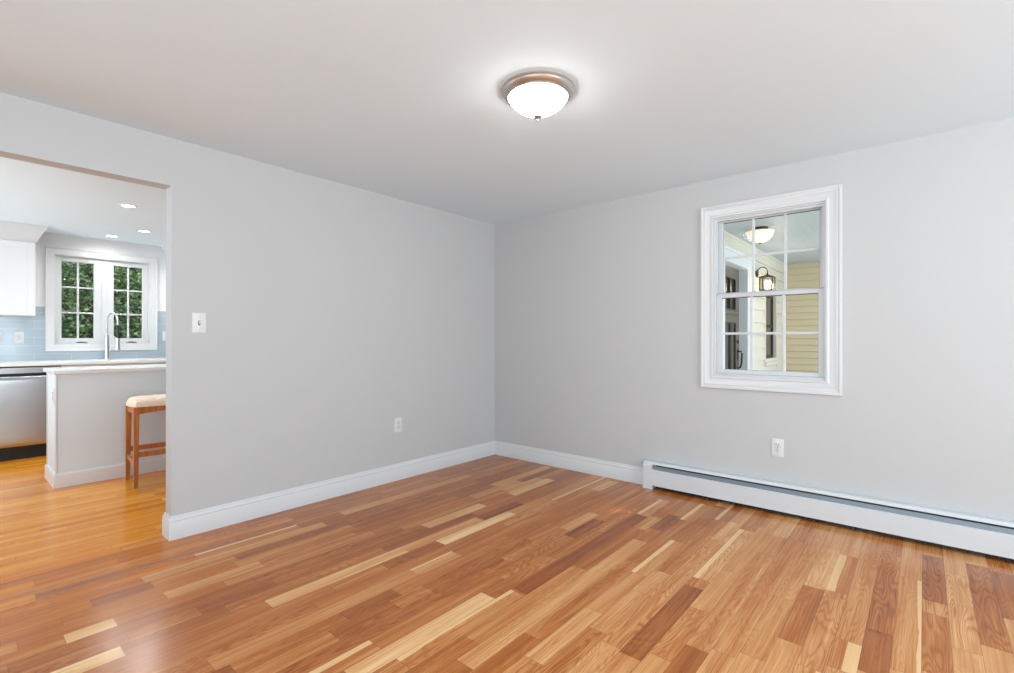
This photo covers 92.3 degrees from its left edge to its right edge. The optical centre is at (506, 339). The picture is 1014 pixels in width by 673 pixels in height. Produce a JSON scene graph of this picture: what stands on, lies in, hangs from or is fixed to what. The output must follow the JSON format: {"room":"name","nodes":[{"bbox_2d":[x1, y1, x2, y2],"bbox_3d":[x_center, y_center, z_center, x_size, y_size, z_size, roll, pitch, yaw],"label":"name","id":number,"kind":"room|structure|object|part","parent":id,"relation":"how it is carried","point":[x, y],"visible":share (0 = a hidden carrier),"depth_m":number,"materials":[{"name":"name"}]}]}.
{"room":"empty living room","nodes":[
{"label":"empty living room","id":0,"kind":"room"},
{"bbox_2d":[35,232,165,310],"bbox_3d":[-5.004,-0.006,5.290,0.140,2.300,5.740,0,0,41],"label":"wall","id":1,"kind":"structure","parent":0,"point":[47,239],"depth_m":5.53,"materials":[{"name":"white paint"}]},
{"bbox_2d":[0,220,47,316],"bbox_3d":[-5.144,-0.700,4.716,0.391,0.910,0.985,0,0,41],"label":"upper cabinet","id":2,"kind":"object","parent":1,"relation":"attached to","point":[18,241],"visible":1,"depth_m":4.85,"materials":[{"name":"white paint"}]},
{"bbox_3d":[-4.933,-0.615,4.776,0.020,0.733,0.446,0,0,41],"label":"door","id":3,"kind":"part","parent":2,"relation":"part of","materials":[{"name":"white paint"}]},
{"bbox_3d":[-5.144,-1.070,4.716,0.391,0.170,0.985,0,0,41],"label":"crown moulding","id":4,"kind":"part","parent":2,"relation":"part of","materials":[{"name":"white paint"}]},
{"bbox_2d":[0,306,165,360],"bbox_3d":[-4.544,-0.068,5.713,0.008,0.575,4.300,0,0,41],"label":"tiled wall","id":5,"kind":"structure","parent":1,"relation":"attached to","point":[33,347],"depth_m":5.19,"materials":[{"name":"blue tile"}]},
{"bbox_2d":[0,332,2,342],"bbox_3d":[-5.180,-0.026,4.957,0.010,0.119,0.073,0,0,41],"label":"wall outlet","id":6,"kind":"object","parent":5,"relation":"attached to","point":[1,333],"visible":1,"depth_m":4.97,"materials":[{"name":"white plastic"}]},
{"bbox_2d":[14,332,23,342],"bbox_3d":[-5.081,-0.026,5.072,0.010,0.119,0.073,0,0,41],"label":"wall outlet","id":7,"kind":"object","parent":5,"relation":"attached to","point":[18,336],"visible":1,"depth_m":5.07,"materials":[{"name":"white plastic"}]},
{"bbox_2d":[163,331,165,340],"bbox_3d":[-4.238,-0.046,6.057,0.010,0.119,0.073,0,0,41],"label":"wall outlet","id":8,"kind":"object","parent":5,"relation":"attached to","point":[164,332],"visible":0.36,"depth_m":6.04,"materials":[{"name":"white plastic"}]},
{"bbox_2d":[45,246,157,350],"bbox_3d":[-4.679,-0.442,5.652,0.162,1.126,1.007,0,0,41],"label":"window","id":9,"kind":"structure","parent":1,"relation":"in","point":[103,263],"depth_m":5.60,"materials":[{"name":"white paint"}]},
{"bbox_3d":[-4.819,-0.442,5.480,0.045,0.958,0.396,0,0,41],"label":"casement sash","id":10,"kind":"part","parent":9,"relation":"part of","materials":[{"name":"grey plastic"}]},
{"bbox_3d":[-4.532,-0.442,5.815,0.045,0.958,0.399,0,0,41],"label":"casement sash","id":11,"kind":"part","parent":9,"relation":"part of","materials":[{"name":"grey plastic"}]},
{"bbox_2d":[161,245,165,254],"bbox_3d":[-3.858,-0.700,6.219,0.391,0.910,0.840,0,0,41],"label":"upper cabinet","id":12,"kind":"object","parent":1,"relation":"attached to","point":[164,246],"visible":0.02,"depth_m":6.00,"materials":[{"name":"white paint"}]},
{"bbox_2d":[0,92,494,515],"bbox_3d":[-1.983,-0.006,2.797,0.106,2.300,5.600,0,0,41],"label":"wall","id":13,"kind":"structure","parent":0,"point":[336,312],"depth_m":3.33,"materials":[{"name":"grey paint"}]},
{"bbox_2d":[192,313,205,332],"bbox_3d":[-1.823,-0.101,2.888,0.018,0.119,0.073,0,0,41],"label":"light switch","id":14,"kind":"object","parent":13,"relation":"attached to","point":[198,319],"visible":1,"depth_m":2.89,"materials":[{"name":"white plastic"}]},
{"bbox_2d":[162,441,494,540],"bbox_3d":[-1.067,1.077,3.868,0.136,0.134,2.781,0,0,41],"label":"baseboard","id":15,"kind":"structure","parent":13,"relation":"attached to","point":[207,519],"depth_m":3.38,"materials":[{"name":"white paint"}]},
{"bbox_2d":[394,417,401,432],"bbox_3d":[-0.890,0.695,3.985,0.010,0.119,0.073,0,0,41],"label":"wall outlet","id":16,"kind":"object","parent":13,"relation":"attached to","point":[397,421],"visible":1,"depth_m":3.98,"materials":[{"name":"white plastic"}]},
{"bbox_2d":[0,455,1013,672],"bbox_3d":[-0.954,1.224,1.918,10.679,0.160,5.884,0,0,41],"label":"floor","id":17,"kind":"structure","parent":0,"point":[493,563],"depth_m":2.24,"materials":[{"name":"brown wood"}]},
{"bbox_2d":[0,365,59,461],"bbox_3d":[-4.872,0.701,4.819,0.612,0.886,0.597,0,0,41],"label":"dishwasher","id":18,"kind":"object","parent":17,"relation":"on","point":[23,389],"visible":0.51,"depth_m":4.66,"materials":[{"name":"grey metal"}]},
{"bbox_3d":[-4.658,0.679,4.636,0.047,0.667,0.597,0,0,41],"label":"door","id":19,"kind":"part","parent":18,"relation":"part of","materials":[{"name":"silver metal"}]},
{"bbox_3d":[-4.663,0.288,4.641,0.034,0.060,0.597,0,0,41],"label":"control panel","id":20,"kind":"part","parent":18,"relation":"part of","materials":[{"name":"silver metal"}]},
{"bbox_2d":[45,370,165,488],"bbox_3d":[-2.868,0.705,4.833,0.487,0.879,2.457,0,0,41],"label":"base cabinet","id":21,"kind":"object","parent":17,"relation":"on","point":[86,420],"visible":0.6,"depth_m":3.96,"materials":[{"name":"white paint"}]},
{"bbox_3d":[-3.819,0.655,4.068,0.038,0.778,0.036,0,0,41],"label":"corner trim","id":22,"kind":"part","parent":21,"relation":"part of","materials":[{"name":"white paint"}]},
{"bbox_2d":[52,388,54,403],"bbox_3d":[-3.568,0.439,3.832,0.073,0.119,0.010,0,0,41],"label":"wall outlet","id":23,"kind":"object","parent":21,"relation":"attached to","point":[53,391],"visible":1,"depth_m":3.82,"materials":[{"name":"white plastic"}]},
{"bbox_3d":[-3.567,0.439,3.833,0.073,0.119,0.006,0,0,41],"label":"plate","id":24,"kind":"part","parent":23,"relation":"part of","materials":[{"name":"white plastic"}]},
{"bbox_3d":[-3.493,0.655,3.773,0.036,0.778,0.012,0,0,41],"label":"corner trim","id":25,"kind":"part","parent":21,"relation":"part of","materials":[{"name":"white paint"}]},
{"bbox_2d":[43,364,165,374],"bbox_3d":[-2.886,0.250,4.846,0.557,0.030,2.462,0,0,41],"label":"countertop","id":26,"kind":"structure","parent":21,"relation":"on","point":[123,368],"depth_m":4.03,"materials":[{"name":"stone"}]},
{"bbox_3d":[-2.867,1.089,4.832,0.484,0.110,2.457,0,0,41],"label":"skirting","id":27,"kind":"part","parent":21,"relation":"part of","materials":[{"name":"white paint"}]},
{"bbox_2d":[58,362,165,366],"bbox_3d":[-4.385,0.698,5.403,0.651,0.892,0.905,0,0,41],"label":"base cabinet","id":28,"kind":"object","parent":17,"relation":"on","point":[119,364],"visible":0.07,"depth_m":5.17,"materials":[{"name":"white paint"}]},
{"bbox_3d":[-4.313,0.339,5.045,0.020,0.160,0.446,0,0,41],"label":"drawer","id":29,"kind":"part","parent":28,"relation":"part of","materials":[{"name":"white paint"}]},
{"bbox_3d":[-4.021,0.339,5.387,0.020,0.160,0.446,0,0,41],"label":"drawer","id":30,"kind":"part","parent":28,"relation":"part of","materials":[{"name":"white paint"}]},
{"bbox_2d":[125,394,165,487],"bbox_3d":[-2.833,0.799,4.049,0.370,0.690,0.521,0,0,43],"label":"bar stool","id":31,"kind":"object","parent":17,"relation":"on","point":[137,405],"visible":0.47,"depth_m":3.85,"materials":[{"name":"brown wood"}]},
{"bbox_3d":[-3.100,0.833,3.990,0.045,0.622,0.039,0,0,43],"label":"leg","id":32,"kind":"part","parent":31,"relation":"part of","materials":[{"name":"brown wood"}]},
{"bbox_3d":[-2.877,0.833,3.779,0.045,0.622,0.039,0,0,43],"label":"leg","id":33,"kind":"part","parent":31,"relation":"part of","materials":[{"name":"brown wood"}]},
{"bbox_2d":[126,394,165,406],"bbox_3d":[-2.833,0.488,4.049,0.369,0.068,0.520,0,0,43],"label":"cushion","id":34,"kind":"object","parent":31,"relation":"on","point":[156,400],"depth_m":3.85,"materials":[{"name":"beige fabric"}]},
{"bbox_3d":[-5.372,0.698,4.250,0.651,0.892,0.900,0,0,41],"label":"base cabinet","id":35,"kind":"object","parent":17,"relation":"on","visible":0},
{"bbox_2d":[0,358,165,366],"bbox_3d":[-4.460,0.235,5.312,0.640,0.032,3.800,0,0,41],"label":"countertop","id":36,"kind":"structure","parent":35,"relation":"on","point":[128,360],"depth_m":5.01,"materials":[{"name":"stone"}]},
{"bbox_2d":[104,312,120,358],"bbox_3d":[-4.425,-0.048,5.482,0.296,0.534,0.129,0,0,41],"label":"kitchen faucet","id":37,"kind":"object","parent":36,"relation":"on","point":[117,346],"visible":0.98,"depth_m":5.51,"materials":[{"name":"silver metal"}]},
{"bbox_3d":[-4.432,-0.198,5.471,0.269,0.234,0.019,0,0,29],"label":"spout","id":38,"kind":"part","parent":37,"relation":"part of","materials":[{"name":"silver metal"}]},
{"bbox_2d":[0,0,1013,245],"bbox_3d":[-0.955,-1.236,1.917,10.679,0.160,5.880,0,0,41],"label":"ceiling","id":39,"kind":"structure","parent":0,"point":[399,99],"depth_m":2.20,"materials":[{"name":"white paint"}]},
{"bbox_2d":[119,204,136,207],"bbox_3d":[-3.260,-1.153,4.192,0.128,0.006,0.128,0,0,41],"label":"recessed light","id":40,"kind":"object","parent":39,"relation":"in","point":[122,205],"visible":1,"depth_m":4.18,"materials":[{"name":"white plastic"}]},
{"bbox_2d":[501,70,574,121],"bbox_3d":[0.143,-1.083,2.256,0.341,0.145,0.341,0,0,41],"label":"ceiling light","id":41,"kind":"object","parent":39,"relation":"attached to","point":[539,94],"visible":1,"depth_m":2.17,"materials":[{"name":"white glass"}]},
{"bbox_3d":[0.143,-1.081,2.256,0.274,0.090,0.274,0,0,41],"label":"lamp shade","id":42,"kind":"part","parent":41,"relation":"part of","materials":[{"name":"white glass"}]},
{"bbox_2d":[495,118,1013,520],"bbox_3d":[0.911,-0.006,4.097,10.679,2.300,0.140,0,0,41],"label":"wall","id":43,"kind":"structure","parent":0,"point":[597,306],"depth_m":3.09,"materials":[{"name":"grey paint"}]},
{"bbox_2d":[495,441,642,484],"bbox_3d":[0.491,1.077,4.355,1.597,0.134,0.015,0,0,41],"label":"baseboard","id":44,"kind":"structure","parent":43,"relation":"attached to","point":[624,472],"depth_m":4.27,"materials":[{"name":"white paint"}]},
{"bbox_2d":[700,184,842,395],"bbox_3d":[1.787,-0.309,3.334,0.857,1.307,0.161,0,0,41],"label":"window","id":45,"kind":"structure","parent":43,"relation":"in","point":[828,380],"depth_m":3.26,"materials":[{"name":"white paint"}]},
{"bbox_3d":[1.778,-0.046,3.323,0.660,0.572,0.030,0,0,41],"label":"sash","id":46,"kind":"part","parent":45,"relation":"part of","materials":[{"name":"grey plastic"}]},
{"bbox_3d":[1.798,-0.586,3.347,0.660,0.556,0.030,0,0,41],"label":"sash","id":47,"kind":"part","parent":45,"relation":"part of","materials":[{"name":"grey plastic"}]},
{"bbox_2d":[772,438,783,457],"bbox_3d":[1.799,0.717,3.239,0.073,0.119,0.010,0,0,41],"label":"wall outlet","id":48,"kind":"object","parent":43,"relation":"attached to","point":[777,444],"visible":1,"depth_m":3.23,"materials":[{"name":"white plastic"}]},
{"bbox_2d":[643,459,1013,563],"bbox_3d":[2.896,1.041,2.251,4.783,0.206,0.081,0,0,41],"label":"baseboard heater","id":49,"kind":"object","parent":43,"relation":"attached to","point":[991,536],"visible":1,"depth_m":2.94,"materials":[{"name":"white metal"}]},
{"bbox_2d":[652,461,1013,527],"bbox_3d":[2.927,0.948,2.232,4.711,0.019,0.070,0,0,41],"label":"hood","id":50,"kind":"object","parent":49,"relation":"attached to","point":[691,470],"depth_m":2.98,"materials":[{"name":"white metal"}]},
{"bbox_2d":[724,210,819,263],"bbox_3d":[3.559,-1.276,5.372,2.435,0.120,5.240,0,0,41],"label":"ceiling","id":51,"kind":"structure","parent":0,"point":[803,229],"depth_m":5.62,"materials":[{"name":"grey paint"}]},
{"bbox_2d":[746,226,773,243],"bbox_3d":[2.748,-1.127,5.289,0.275,0.176,0.275,0,0,41],"label":"ceiling light","id":52,"kind":"object","parent":51,"relation":"attached to","point":[763,234],"visible":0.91,"depth_m":5.21,"materials":[{"name":"white glass"}]},
{"bbox_2d":[786,261,819,372],"bbox_3d":[5.324,0.039,7.204,2.135,2.510,0.160,0,0,41],"label":"wall","id":53,"kind":"structure","parent":0,"point":[801,310],"depth_m":7.68,"materials":[{"name":"yellow wood"}]},
{"bbox_2d":[724,230,783,273],"bbox_3d":[2.829,-1.135,5.903,0.034,0.160,5.098,0,0,41],"label":"beam","id":54,"kind":"structure","parent":53,"relation":"attached to","point":[730,240],"depth_m":6.20,"materials":[{"name":"beige wood"}]},
{"bbox_2d":[728,260,783,370],"bbox_3d":[2.755,0.039,6.059,0.320,2.510,5.240,0,0,41],"label":"wall","id":55,"kind":"structure","parent":53,"relation":"in","point":[758,302],"depth_m":6.76,"materials":[{"name":"beige"}]},
{"bbox_2d":[723,244,751,369],"bbox_3d":[2.680,0.122,5.826,0.190,2.345,1.258,0,0,41],"label":"door","id":56,"kind":"structure","parent":55,"relation":"attached to","point":[737,273],"depth_m":6.08,"materials":[{"name":"white paint"}]},
{"bbox_3d":[2.635,0.409,5.863,0.012,1.250,0.615,0,0,41],"label":"panel","id":57,"kind":"part","parent":56,"relation":"part of","materials":[{"name":"brown paint"}]},
{"bbox_3d":[2.636,-0.563,5.862,0.008,0.395,0.615,0,0,41],"label":"glass","id":58,"kind":"part","parent":56,"relation":"part of","materials":[{"name":"grey glass"}]},
{"bbox_3d":[2.649,0.137,5.851,0.019,1.799,0.619,0,0,41],"label":"panel moulding","id":59,"kind":"part","parent":56,"relation":"part of","materials":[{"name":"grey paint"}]},
{"bbox_3d":[2.932,0.182,6.123,0.065,0.363,0.048,0,0,41],"label":"handle","id":60,"kind":"part","parent":56,"relation":"part of","materials":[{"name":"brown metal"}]},
{"bbox_2d":[756,267,775,290],"bbox_3d":[3.414,-0.811,6.430,0.214,0.321,0.172,0,0,41],"label":"wall lantern","id":61,"kind":"object","parent":55,"relation":"attached to","point":[767,276],"visible":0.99,"depth_m":6.41,"materials":[{"name":"brown metal"}]},
{"bbox_2d":[764,296,779,365],"bbox_3d":[3.827,-0.178,7.104,0.110,1.075,0.800,0,0,41],"label":"window","id":62,"kind":"structure","parent":55,"relation":"attached to","point":[768,301],"depth_m":7.22,"materials":[{"name":"beige wood"}]},
{"bbox_3d":[3.800,-0.198,7.126,0.008,0.855,0.580,0,0,41],"label":"glass","id":63,"kind":"part","parent":62,"relation":"part of","materials":[{"name":"grey glass"}]},
{"bbox_3d":[3.800,-0.196,7.126,0.040,0.920,0.640,0,0,41],"label":"sash","id":64,"kind":"part","parent":62,"relation":"part of","materials":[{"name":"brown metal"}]},
{"label":"outside","id":65,"kind":"structure","parent":0,"visible":0},
{"bbox_3d":[-9.362,1.894,14.116,17.961,0.300,30.000,0,0,41],"label":"ground","id":66,"kind":"structure","parent":65,"visible":0},
{"bbox_2d":[61,261,141,337],"bbox_3d":[-6.390,-0.307,7.545,1.687,4.149,2.112,0,0,34],"label":"leafy tree","id":67,"kind":"object","parent":66,"relation":"on","point":[120,297],"visible":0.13,"depth_m":7.34,"materials":[{"name":"green plant"}]}
]}

